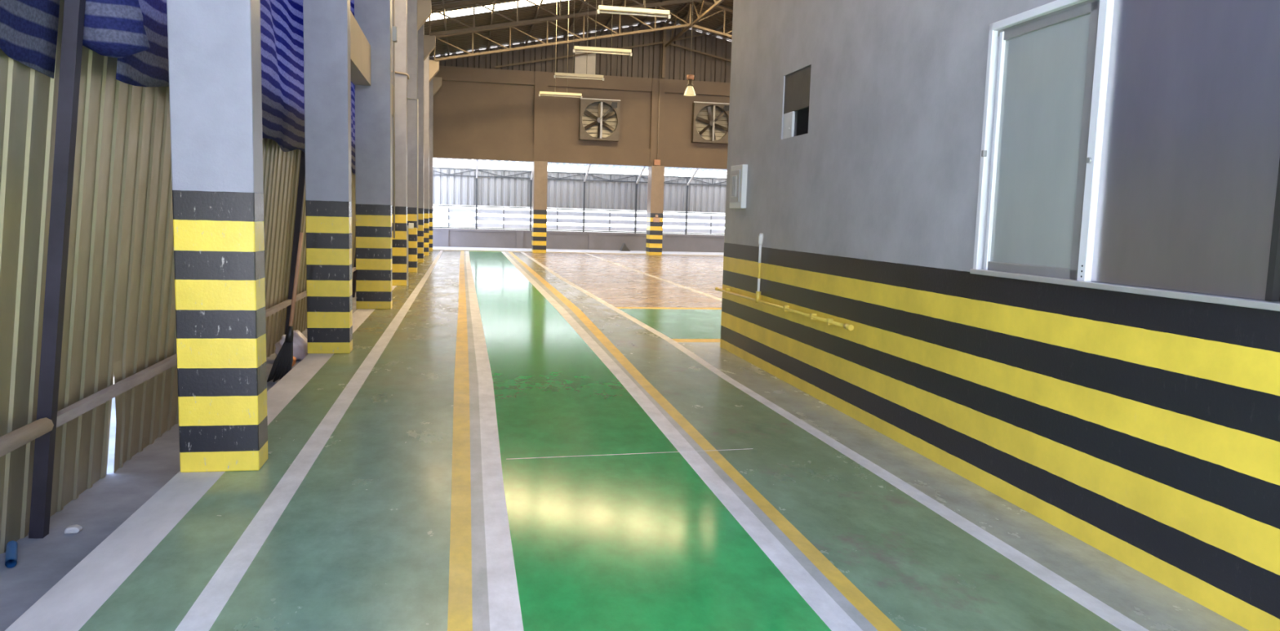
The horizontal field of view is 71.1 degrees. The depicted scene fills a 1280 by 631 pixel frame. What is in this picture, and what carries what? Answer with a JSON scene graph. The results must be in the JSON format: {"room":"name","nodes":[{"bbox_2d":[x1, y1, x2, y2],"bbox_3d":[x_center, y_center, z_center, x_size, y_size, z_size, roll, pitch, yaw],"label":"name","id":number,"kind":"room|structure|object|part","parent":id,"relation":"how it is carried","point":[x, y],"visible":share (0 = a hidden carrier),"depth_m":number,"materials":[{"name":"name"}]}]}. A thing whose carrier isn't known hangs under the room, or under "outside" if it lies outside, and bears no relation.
{"room":"factory floor","nodes":[
{"label":"factory floor","id":0,"kind":"room"},
{"bbox_2d":[350,10,392,116],"bbox_3d":[-5.286,-5.869,19.942,0.220,3.630,23.770,0,6,-11],"label":"wall","id":1,"kind":"structure","parent":0,"point":[360,47],"depth_m":11.16,"materials":[{"name":"paint"}]},
{"bbox_2d":[432,227,724,252],"bbox_3d":[-0.017,-3.007,36.584,17.200,0.720,0.240,0,6,-11],"label":"wall","id":2,"kind":"structure","parent":0,"point":[442,237],"depth_m":36.00,"materials":[{"name":"grey paint"}]},
{"bbox_2d":[432,207,724,233],"bbox_3d":[-0.003,-3.787,36.543,17.200,0.725,0.115,0,6,-11],"label":"railing","id":3,"kind":"object","parent":2,"relation":"attached to","point":[434,210],"visible":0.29,"depth_m":36.02,"materials":[{"name":"white metal"}]},
{"bbox_2d":[432,160,726,235],"bbox_3d":[0.130,-4.569,35.602,17.310,2.608,1.600,0,6,-11],"label":"frame","id":4,"kind":"object","parent":2,"relation":"on","point":[585,175],"visible":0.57,"depth_m":35.81,"materials":[{"name":"metal"}]},
{"bbox_3d":[-6.401,-4.569,35.106,0.060,2.350,0.060,0,6,-11],"label":"post","id":5,"kind":"part","parent":4,"relation":"part of","materials":[{"name":"metal"}]},
{"bbox_3d":[-4.321,-4.555,35.514,0.060,2.350,0.060,0,6,-11],"label":"post","id":6,"kind":"part","parent":4,"relation":"part of","materials":[{"name":"metal"}]},
{"bbox_3d":[0.000,-3.391,36.513,17.200,0.045,0.040,0,6,-11],"label":"sill rail","id":7,"kind":"part","parent":4,"relation":"part of","materials":[{"name":"metal"}]},
{"bbox_3d":[-2.241,-4.541,35.922,0.060,2.350,0.060,0,6,-11],"label":"post","id":8,"kind":"part","parent":4,"relation":"part of","materials":[{"name":"metal"}]},
{"bbox_3d":[-0.160,-4.527,36.330,0.060,2.350,0.060,0,6,-11],"label":"post","id":9,"kind":"part","parent":4,"relation":"part of","materials":[{"name":"metal"}]},
{"bbox_3d":[1.920,-4.514,36.737,0.060,2.350,0.060,0,6,-11],"label":"post","id":10,"kind":"part","parent":4,"relation":"part of","materials":[{"name":"metal"}]},
{"bbox_2d":[432,168,726,213],"bbox_3d":[0.144,-4.960,36.406,17.420,1.390,0.040,0,6,-11],"label":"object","id":11,"kind":"structure","parent":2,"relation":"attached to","point":[446,189],"depth_m":35.87,"materials":[{"name":"white metal"}]},
{"bbox_2d":[424,0,733,57],"bbox_3d":[4.210,-7.883,15.703,18.200,2.001,36.000,0,6,-11],"label":"roof truss","id":12,"kind":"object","parent":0,"point":[501,36],"depth_m":29.82,"materials":[{"name":"brown metal"}]},
{"bbox_2d":[426,0,563,20],"bbox_3d":[-2.464,-9.191,25.964,8.830,1.921,0.850,0,6,-11],"label":"sheet","id":13,"kind":"object","parent":12,"relation":"attached to","point":[521,3],"visible":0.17,"depth_m":25.68,"materials":[{"name":"beige"}]},
{"bbox_2d":[538,1,582,98],"bbox_3d":[-2.323,-7.892,26.526,1.290,2.807,0.099,0,6,-11],"label":"lamp","id":14,"kind":"object","parent":12,"relation":"hanging from","point":[546,93],"visible":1,"depth_m":26.60,"materials":[{"name":"beige metal"}]},
{"bbox_2d":[554,0,604,80],"bbox_3d":[-1.521,-7.467,22.835,1.290,2.834,0.099,0,6,-11],"label":"lamp","id":15,"kind":"object","parent":12,"relation":"hanging from","point":[557,74],"visible":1,"depth_m":22.93,"materials":[{"name":"beige metal"}]},
{"bbox_2d":[573,0,631,56],"bbox_3d":[-0.767,-7.061,19.235,1.290,2.835,0.099,0,6,-11],"label":"lamp","id":16,"kind":"object","parent":12,"relation":"hanging from","point":[584,49],"visible":1,"depth_m":19.34,"materials":[{"name":"beige metal"}]},
{"bbox_2d":[596,0,670,18],"bbox_3d":[-0.065,-6.613,15.425,1.290,2.837,0.099,0,6,-11],"label":"lamp","id":17,"kind":"object","parent":12,"relation":"hanging from","point":[611,8],"visible":1,"depth_m":15.54,"materials":[{"name":"beige metal"}]},
{"bbox_2d":[684,0,695,96],"bbox_3d":[1.393,-7.742,23.988,0.330,3.622,0.330,0,6,-11],"label":"lamp","id":18,"kind":"object","parent":12,"relation":"hanging from","point":[690,91],"visible":1,"depth_m":24.07,"materials":[{"name":"beige metal"}]},
{"bbox_2d":[429,21,731,82],"bbox_3d":[0.905,-9.768,33.097,17.380,2.150,0.050,0,6,-11],"label":"wall","id":19,"kind":"structure","parent":0,"point":[645,61],"depth_m":32.88,"materials":[{"name":"brown metal"}]},
{"bbox_2d":[574,52,595,74],"bbox_3d":[-1.989,-9.141,32.507,0.760,0.750,0.060,0,6,-11],"label":"sheet","id":20,"kind":"object","parent":19,"relation":"attached to","point":[581,62],"visible":0.79,"depth_m":32.48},
{"bbox_2d":[433,65,730,169],"bbox_3d":[0.660,-7.147,33.275,17.200,3.190,0.340,0,6,-11],"label":"wall","id":21,"kind":"structure","parent":0,"point":[480,113],"depth_m":32.55,"materials":[{"name":"beige paint"}]},
{"bbox_2d":[433,157,726,176],"bbox_3d":[0.359,-5.861,35.180,17.360,0.440,3.200,0,6,-11],"label":"roof","id":22,"kind":"structure","parent":21,"relation":"attached to","point":[446,162],"depth_m":35.41,"materials":[{"name":"grey metal"}]},
{"bbox_2d":[578,97,620,141],"bbox_3d":[-1.478,-7.133,32.690,1.480,1.470,0.350,0,6,-11],"label":"exhaust fan","id":23,"kind":"object","parent":21,"relation":"attached to","point":[586,105],"visible":1,"depth_m":32.70,"materials":[{"name":"metal"}]},
{"bbox_3d":[-1.771,-6.947,32.639,0.534,0.364,0.057,0,6,-11],"label":"blade","id":24,"kind":"part","parent":23,"relation":"part of","materials":[{"name":"metal"}]},
{"bbox_3d":[-1.761,-7.291,32.601,0.534,0.364,0.057,0,6,-11],"label":"blade","id":25,"kind":"part","parent":23,"relation":"part of","materials":[{"name":"metal"}]},
{"bbox_3d":[-1.485,-6.779,32.714,0.121,0.560,0.021,-2,7,-32],"label":"blade","id":26,"kind":"part","parent":23,"relation":"part of","materials":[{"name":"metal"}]},
{"bbox_3d":[-1.466,-7.455,32.640,0.121,0.560,0.021,3,6,10],"label":"blade","id":27,"kind":"part","parent":23,"relation":"part of","materials":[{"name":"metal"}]},
{"bbox_3d":[-1.180,-7.287,32.715,0.534,0.364,0.057,0,6,-11],"label":"blade","id":28,"kind":"part","parent":23,"relation":"part of","materials":[{"name":"metal"}]},
{"bbox_3d":[-1.190,-6.943,32.753,0.534,0.364,0.057,0,6,-11],"label":"blade","id":29,"kind":"part","parent":23,"relation":"part of","materials":[{"name":"metal"}]},
{"bbox_3d":[-0.951,-7.665,32.670,0.220,0.200,0.230,0,6,-11],"label":"motor","id":30,"kind":"part","parent":23,"relation":"part of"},
{"bbox_2d":[494,23,731,78],"bbox_3d":[0.877,-9.657,32.771,12.212,1.920,0.110,0,6,-11],"label":"truss","id":31,"kind":"object","parent":21,"relation":"attached to","point":[664,42],"visible":0.84,"depth_m":32.68,"materials":[{"name":"metal"}]},
{"bbox_3d":[0.877,-9.657,32.771,0.110,1.920,0.110,0,6,-11],"label":"post","id":32,"kind":"part","parent":31,"relation":"part of","materials":[{"name":"metal"}]},
{"bbox_2d":[653,80,660,165],"bbox_3d":[0.673,-7.094,33.022,0.230,3.080,0.110,0,6,-11],"label":"conduit","id":33,"kind":"object","parent":21,"relation":"attached to","point":[657,162],"visible":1,"depth_m":33.08,"materials":[{"name":"metal"}]},
{"bbox_2d":[691,101,729,143],"bbox_3d":[2.676,-7.195,33.494,1.480,1.470,0.350,0,6,-11],"label":"exhaust fan","id":34,"kind":"object","parent":21,"relation":"attached to","point":[698,133],"visible":0.93,"depth_m":33.50,"materials":[{"name":"metal"}]},
{"bbox_3d":[2.361,-7.285,33.407,0.563,0.260,0.057,0,6,-11],"label":"blade","id":35,"kind":"part","parent":34,"relation":"part of","materials":[{"name":"metal"}]},
{"bbox_3d":[2.424,-6.949,33.458,0.478,0.450,0.057,0,6,-11],"label":"blade","id":36,"kind":"part","parent":34,"relation":"part of","materials":[{"name":"metal"}]},
{"bbox_3d":[2.611,-7.510,33.429,0.217,0.568,0.057,0,6,-11],"label":"blade","id":37,"kind":"part","parent":34,"relation":"part of","materials":[{"name":"metal"}]},
{"bbox_3d":[2.932,-7.408,33.504,0.478,0.450,0.057,0,6,-11],"label":"blade","id":38,"kind":"part","parent":34,"relation":"part of","materials":[{"name":"metal"}]},
{"bbox_3d":[2.994,-7.072,33.555,0.563,0.260,0.057,0,6,-11],"label":"blade","id":39,"kind":"part","parent":34,"relation":"part of","materials":[{"name":"metal"}]},
{"bbox_3d":[3.203,-7.727,33.474,0.220,0.200,0.230,0,6,-11],"label":"motor","id":40,"kind":"part","parent":34,"relation":"part of","materials":[{"name":"grey metal"}]},
{"bbox_2d":[4,246,1248,630],"bbox_3d":[3.847,-0.191,16.776,17.200,0.330,41.300,0,6,-11],"label":"floor","id":41,"kind":"structure","parent":0,"point":[387,495],"depth_m":4.33,"materials":[{"name":"paint"}]},
{"bbox_2d":[166,0,267,472],"bbox_3d":[-2.148,-2.476,4.483,0.391,6.620,0.230,0,6,-11],"label":"pillar","id":42,"kind":"structure","parent":41,"relation":"on","point":[215,49],"depth_m":4.61,"materials":[{"name":"paint"}]},
{"bbox_2d":[302,0,352,353],"bbox_3d":[-2.944,-2.933,8.433,0.393,6.620,0.230,0,6,-11],"label":"pillar","id":43,"kind":"structure","parent":41,"relation":"on","point":[326,23],"depth_m":8.50,"materials":[{"name":"paint"}]},
{"bbox_2d":[354,0,392,309],"bbox_3d":[-3.696,-3.393,12.432,0.473,6.620,0.260,0,6,-11],"label":"pillar","id":44,"kind":"structure","parent":41,"relation":"on","point":[373,103],"depth_m":12.45,"materials":[{"name":"paint"}]},
{"bbox_2d":[392,0,397,238],"bbox_3d":[-3.400,-3.778,12.435,0.060,5.400,0.100,0,6,-11],"label":"conduit","id":45,"kind":"object","parent":44,"relation":"attached to","point":[394,28],"visible":1,"depth_m":12.52,"materials":[{"name":"paint"}]},
{"bbox_2d":[391,0,407,285],"bbox_3d":[-4.489,-3.857,16.448,0.407,6.620,0.260,0,6,-11],"label":"pillar","id":46,"kind":"structure","parent":41,"relation":"on","point":[399,242],"depth_m":16.44,"materials":[{"name":"paint"}]},
{"bbox_2d":[391,71,408,79],"bbox_3d":[-4.401,-4.375,16.276,0.410,0.146,0.084,0,6,-11],"label":"conduit","id":47,"kind":"object","parent":46,"relation":"attached to","point":[396,72],"visible":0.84,"depth_m":16.26,"materials":[{"name":"paint"}]},
{"bbox_2d":[406,222,413,285],"bbox_3d":[-4.260,-1.128,16.611,0.126,1.166,0.076,0,6,-11],"label":"pipe","id":48,"kind":"object","parent":46,"relation":"attached to","point":[411,225],"visible":1,"depth_m":16.59,"materials":[{"name":"white plastic"}]},
{"bbox_2d":[408,222,413,228],"bbox_3d":[-4.227,-1.657,16.554,0.090,0.100,0.070,0,6,-11],"label":"tap","id":49,"kind":"object","parent":48,"relation":"on","point":[411,225],"depth_m":16.52,"materials":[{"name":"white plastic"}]},
{"bbox_2d":[407,0,431,272],"bbox_3d":[-5.067,-4.284,20.183,0.702,6.620,0.260,0,6,-11],"label":"pillar","id":50,"kind":"structure","parent":41,"relation":"on","point":[419,11],"depth_m":20.04,"materials":[{"name":"paint"}]},
{"bbox_2d":[407,97,418,228],"bbox_3d":[-5.136,-3.410,20.116,0.313,2.893,0.026,0,6,-11],"label":"conduit","id":51,"kind":"object","parent":50,"relation":"attached to","point":[407,98],"visible":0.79,"depth_m":20.12,"materials":[{"name":"white plastic"}]},
{"bbox_2d":[417,23,435,262],"bbox_3d":[-5.866,-4.746,24.178,0.665,6.620,0.260,0,6,-11],"label":"pillar","id":52,"kind":"structure","parent":41,"relation":"on","point":[426,43],"depth_m":24.02,"materials":[{"name":"paint"}]},
{"bbox_2d":[428,0,702,35],"bbox_3d":[2.378,-8.601,25.208,16.190,2.490,0.135,0,6,-11],"label":"roof truss","id":53,"kind":"object","parent":52,"relation":"on","point":[471,2],"visible":0.32,"depth_m":24.11,"materials":[{"name":"metal"}]},
{"bbox_2d":[441,0,449,56],"bbox_3d":[-5.205,-8.241,23.719,0.050,0.090,16.100,0,6,-11],"label":"purlin","id":54,"kind":"object","parent":53,"relation":"attached to","point":[442,1],"visible":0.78,"depth_m":26.26,"materials":[{"name":"brown metal"}]},
{"bbox_2d":[486,0,495,51],"bbox_3d":[-3.872,-8.521,23.947,0.050,0.090,16.100,0,6,-11],"label":"purlin","id":55,"kind":"object","parent":53,"relation":"attached to","point":[494,2],"visible":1,"depth_m":26.89,"materials":[{"name":"metal"}]},
{"bbox_2d":[525,0,542,44],"bbox_3d":[-2.539,-8.800,24.174,0.050,0.090,16.100,0,6,-11],"label":"purlin","id":56,"kind":"object","parent":53,"relation":"attached to","point":[541,1],"visible":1,"depth_m":27.88,"materials":[{"name":"brown metal"}]},
{"bbox_2d":[563,0,586,39],"bbox_3d":[-1.206,-9.081,24.402,0.050,0.090,16.100,0,6,-11],"label":"purlin","id":57,"kind":"object","parent":53,"relation":"attached to","point":[582,5],"visible":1,"depth_m":29.28,"materials":[{"name":"brown metal"}]},
{"bbox_2d":[600,0,626,33],"bbox_3d":[0.127,-9.361,24.630,0.050,0.090,16.100,0,6,-11],"label":"purlin","id":58,"kind":"object","parent":53,"relation":"attached to","point":[624,2],"visible":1,"depth_m":30.11,"materials":[{"name":"brown metal"}]},
{"bbox_2d":[637,0,664,27],"bbox_3d":[1.460,-9.640,24.858,0.050,0.090,16.100,0,6,-11],"label":"purlin","id":59,"kind":"object","parent":53,"relation":"attached to","point":[645,18],"visible":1,"depth_m":31.26,"materials":[{"name":"metal"}]},
{"bbox_2d":[673,0,702,25],"bbox_3d":[2.788,-9.762,25.103,0.050,0.090,16.100,0,6,-11],"label":"purlin","id":60,"kind":"object","parent":53,"relation":"attached to","point":[697,4],"visible":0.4,"depth_m":31.18,"materials":[{"name":"brown metal"}]},
{"bbox_2d":[665,0,724,47],"bbox_3d":[2.461,-9.314,24.835,0.070,0.890,15.800,0,6,-11],"label":"truss","id":61,"kind":"object","parent":53,"relation":"attached to","point":[717,2],"visible":0.95,"depth_m":29.38,"materials":[{"name":"metal"}]},
{"bbox_2d":[708,17,733,37],"bbox_3d":[4.105,-9.464,25.395,0.050,0.090,16.100,0,6,-11],"label":"purlin","id":62,"kind":"object","parent":53,"relation":"attached to","point":[730,20],"visible":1,"depth_m":31.61,"materials":[{"name":"brown metal"}]},
{"bbox_2d":[423,54,439,255],"bbox_3d":[-6.644,-5.202,28.126,0.650,6.620,0.260,0,6,-11],"label":"pillar","id":63,"kind":"structure","parent":41,"relation":"on","point":[431,68],"depth_m":27.97,"materials":[{"name":"paint"}]},
{"bbox_2d":[434,0,733,61],"bbox_3d":[1.607,-9.057,29.158,16.190,2.490,0.135,0,6,-11],"label":"roof truss","id":64,"kind":"object","parent":63,"relation":"on","point":[722,8],"visible":0.44,"depth_m":28.43,"materials":[{"name":"metal"}]},
{"bbox_3d":[1.634,-9.848,29.072,0.050,0.830,0.050,0,6,-11],"label":"king post","id":65,"kind":"part","parent":64,"relation":"part of","materials":[{"name":"metal"}]},
{"bbox_2d":[428,59,442,250],"bbox_3d":[-7.320,-5.602,31.588,0.650,6.620,0.260,0,6,-11],"label":"pillar","id":66,"kind":"structure","parent":41,"relation":"on","point":[435,84],"depth_m":31.43,"materials":[{"name":"paint"}]},
{"bbox_2d":[531,160,547,253],"bbox_3d":[-3.658,-3.937,32.628,0.480,3.290,0.680,0,6,-11],"label":"pillar","id":67,"kind":"structure","parent":41,"relation":"on","point":[540,180],"depth_m":32.31,"materials":[{"name":"paint"}]},
{"bbox_2d":[506,448,743,459],"bbox_3d":[-0.036,0.822,5.328,1.513,0.001,0.006,0,6,-15],"label":"trim","id":68,"kind":"structure","parent":41,"relation":"on","point":[733,449],"depth_m":5.31,"materials":[{"name":"white paint"}]},
{"bbox_2d":[619,243,630,251],"bbox_3d":[-0.591,-2.741,35.867,0.378,0.317,0.400,0,6,-11],"label":"heap","id":69,"kind":"object","parent":41,"relation":"on","point":[624,248],"visible":1,"depth_m":35.68,"materials":[{"name":"grey"}]},
{"bbox_2d":[645,165,664,255],"bbox_3d":[0.562,-3.909,33.455,0.480,3.290,0.680,0,6,-11],"label":"pillar","id":70,"kind":"structure","parent":41,"relation":"on","point":[655,173],"depth_m":33.16,"materials":[{"name":"paint"}]},
{"bbox_2d":[653,214,659,222],"bbox_3d":[0.611,-3.581,33.093,0.240,0.280,0.120,0,6,-11],"label":"switch box","id":71,"kind":"object","parent":70,"relation":"attached to","point":[655,219],"visible":1,"depth_m":33.07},
{"bbox_2d":[720,0,1279,630],"bbox_3d":[4.851,-1.071,4.120,5.647,4.300,12.430,0,6,-11],"label":"wall","id":72,"kind":"structure","parent":0,"point":[1144,429],"depth_m":5.09,"materials":[{"name":"paint"}]},
{"bbox_2d":[728,164,747,208],"bbox_3d":[0.998,-1.314,9.164,0.072,0.435,0.410,0,6,-11],"label":"electrical panel","id":73,"kind":"object","parent":72,"relation":"attached to","point":[738,187],"visible":1,"depth_m":9.04,"materials":[{"name":"white plastic"}]},
{"bbox_3d":[0.971,-1.321,9.173,0.009,0.325,0.300,0,6,-11],"label":"door","id":74,"kind":"part","parent":73,"relation":"part of","materials":[{"name":"grey metal"}]},
{"bbox_2d":[715,233,853,330],"bbox_3d":[1.195,-0.408,8.153,0.058,0.666,3.580,0,6,-11],"label":"pipe","id":75,"kind":"object","parent":72,"relation":"attached to","point":[785,308],"visible":1,"depth_m":8.21,"materials":[{"name":"metal"}]},
{"bbox_2d":[782,111,795,138],"bbox_3d":[1.305,-1.668,7.873,0.028,0.223,0.234,0,6,-11],"label":"board","id":76,"kind":"object","parent":72,"relation":"attached to","point":[788,121],"visible":0.94,"depth_m":7.83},
{"bbox_2d":[783,64,811,114],"bbox_3d":[1.354,-1.921,7.643,0.023,0.333,0.645,0,6,-11],"label":"board","id":77,"kind":"object","parent":72,"relation":"attached to","point":[797,86],"visible":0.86,"depth_m":7.63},
{"bbox_2d":[969,0,1279,311],"bbox_3d":[2.223,-0.697,3.166,0.151,1.333,3.485,0,6,-11],"label":"window","id":78,"kind":"structure","parent":72,"relation":"in","point":[1128,146],"depth_m":3.77,"materials":[{"name":"white metal"}]},
{"bbox_3d":[2.226,-0.700,3.166,0.112,1.327,3.485,0,6,-11],"label":"frame","id":79,"kind":"part","parent":78,"relation":"part of","materials":[{"name":"white metal"}]},
{"bbox_3d":[1.970,-0.833,4.441,0.008,1.185,0.700,0,6,-11],"label":"glass pane","id":80,"kind":"part","parent":78,"relation":"part of","materials":[{"name":"white glass"}]},
{"bbox_3d":[1.975,-0.824,4.415,0.038,1.257,0.785,0,6,-11],"label":"sash frame","id":81,"kind":"part","parent":78,"relation":"part of","materials":[{"name":"metal"}]},
{"bbox_3d":[2.011,-0.694,4.010,0.016,0.025,0.026,0,6,-11],"label":"lock knob","id":82,"kind":"part","parent":78,"relation":"part of","materials":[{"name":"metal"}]},
{"bbox_3d":[2.204,-0.047,3.237,0.151,0.026,3.485,0,6,-11],"label":"sill","id":83,"kind":"part","parent":78,"relation":"part of","materials":[{"name":"metal"}]},
{"bbox_3d":[2.142,-0.726,3.533,0.010,1.250,0.918,0,6,-11],"label":"filmed pane","id":84,"kind":"part","parent":78,"relation":"part of","materials":[{"name":"grey glass"}]},
{"label":"outside","id":85,"kind":"structure","parent":0,"visible":0},
{"bbox_2d":[0,292,357,630],"bbox_3d":[-17.386,0.411,6.907,28.540,0.200,100.000,0,6,-11],"label":"ground","id":86,"kind":"structure","parent":85,"point":[101,508],"depth_m":4.39,"materials":[{"name":"grey concrete"}]},
{"bbox_2d":[4,540,17,568],"bbox_3d":[-2.723,1.034,3.884,0.042,0.041,0.239,-3,8,-34],"label":"pipe","id":87,"kind":"object","parent":86,"relation":"on","point":[11,561],"visible":1,"depth_m":3.85,"materials":[{"name":"blue plastic"}]},
{"bbox_2d":[63,524,82,533],"bbox_3d":[-2.666,1.005,4.215,0.066,0.033,0.050,0,6,-11],"label":"lump","id":88,"kind":"object","parent":86,"relation":"on","point":[73,529],"visible":1,"depth_m":4.20,"materials":[{"name":"concrete"}]},
{"bbox_2d":[0,0,355,554],"bbox_3d":[-4.968,-3.097,16.673,0.652,5.373,32.111,0,6,-11],"label":"corrugated fence","id":89,"kind":"object","parent":86,"relation":"on","point":[87,296],"visible":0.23,"depth_m":4.51,"materials":[{"name":"metal"}]},
{"bbox_3d":[-2.387,0.624,2.620,0.089,0.135,2.882,0,6,-11],"label":"log rail","id":90,"kind":"part","parent":89,"relation":"part of","materials":[{"name":"brown wood"}]},
{"bbox_2d":[0,0,59,78],"bbox_3d":[-1.587,-2.229,-0.834,0.122,3.476,9.281,0,6,-11],"label":"tarp","id":91,"kind":"object","parent":89,"relation":"attached to","point":[28,28],"visible":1,"depth_m":3.65,"materials":[{"name":"blue fabric"}]},
{"bbox_3d":[-2.451,-1.632,3.917,0.595,5.356,0.060,0,6,-11],"label":"post","id":92,"kind":"part","parent":89,"relation":"part of","materials":[{"name":"metal"}]},
{"bbox_2d":[82,0,151,57],"bbox_3d":[-2.429,-2.260,4.053,0.312,2.136,0.314,0,6,-11],"label":"tarp","id":93,"kind":"object","parent":89,"relation":"hanging from","point":[115,28],"visible":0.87,"depth_m":4.05,"materials":[{"name":"blue fabric"}]},
{"bbox_3d":[-5.443,-1.090,18.038,0.045,0.080,28.500,0,6,-11],"label":"rail","id":94,"kind":"part","parent":89,"relation":"part of","materials":[{"name":"metal"}]},
{"bbox_2d":[115,0,355,174],"bbox_3d":[-5.128,-4.948,17.756,0.187,4.635,28.101,0,6,-11],"label":"tarp","id":95,"kind":"object","parent":89,"relation":"attached to","point":[282,22],"visible":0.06,"depth_m":7.74,"materials":[{"name":"blue fabric"}]},
{"bbox_3d":[-3.580,-2.300,9.700,0.595,5.356,0.060,0,6,-11],"label":"post","id":96,"kind":"part","parent":89,"relation":"part of","materials":[{"name":"metal"}]},
{"bbox_3d":[-4.722,-2.975,15.551,0.595,5.356,0.060,0,6,-11],"label":"post","id":97,"kind":"part","parent":89,"relation":"part of","materials":[{"name":"metal"}]},
{"bbox_2d":[266,231,303,382],"bbox_3d":[-3.136,-0.072,7.923,0.321,1.328,0.088,-1,7,-22],"label":"broom","id":98,"kind":"object","parent":86,"relation":"on","point":[282,364],"visible":0.91,"depth_m":7.94,"materials":[{"name":"black plastic"}]},
{"bbox_3d":[-3.054,-0.281,7.947,0.147,0.914,0.034,-3,8,-34],"label":"handle","id":99,"kind":"part","parent":98,"relation":"part of","materials":[{"name":"brown wood"}]},
{"bbox_2d":[275,329,308,360],"bbox_3d":[-3.539,0.299,9.132,0.352,0.312,0.383,0,6,-11],"label":"plastic bag","id":100,"kind":"object","parent":86,"relation":"on","point":[300,340],"visible":0.55,"depth_m":9.04,"materials":[{"name":"white plastic"}]},
{"bbox_2d":[292,355,296,366],"bbox_3d":[-3.474,0.432,8.785,0.184,0.126,0.120,0,6,-11],"label":"scrap","id":101,"kind":"object","parent":86,"relation":"on","point":[294,357],"visible":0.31,"depth_m":8.77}
]}

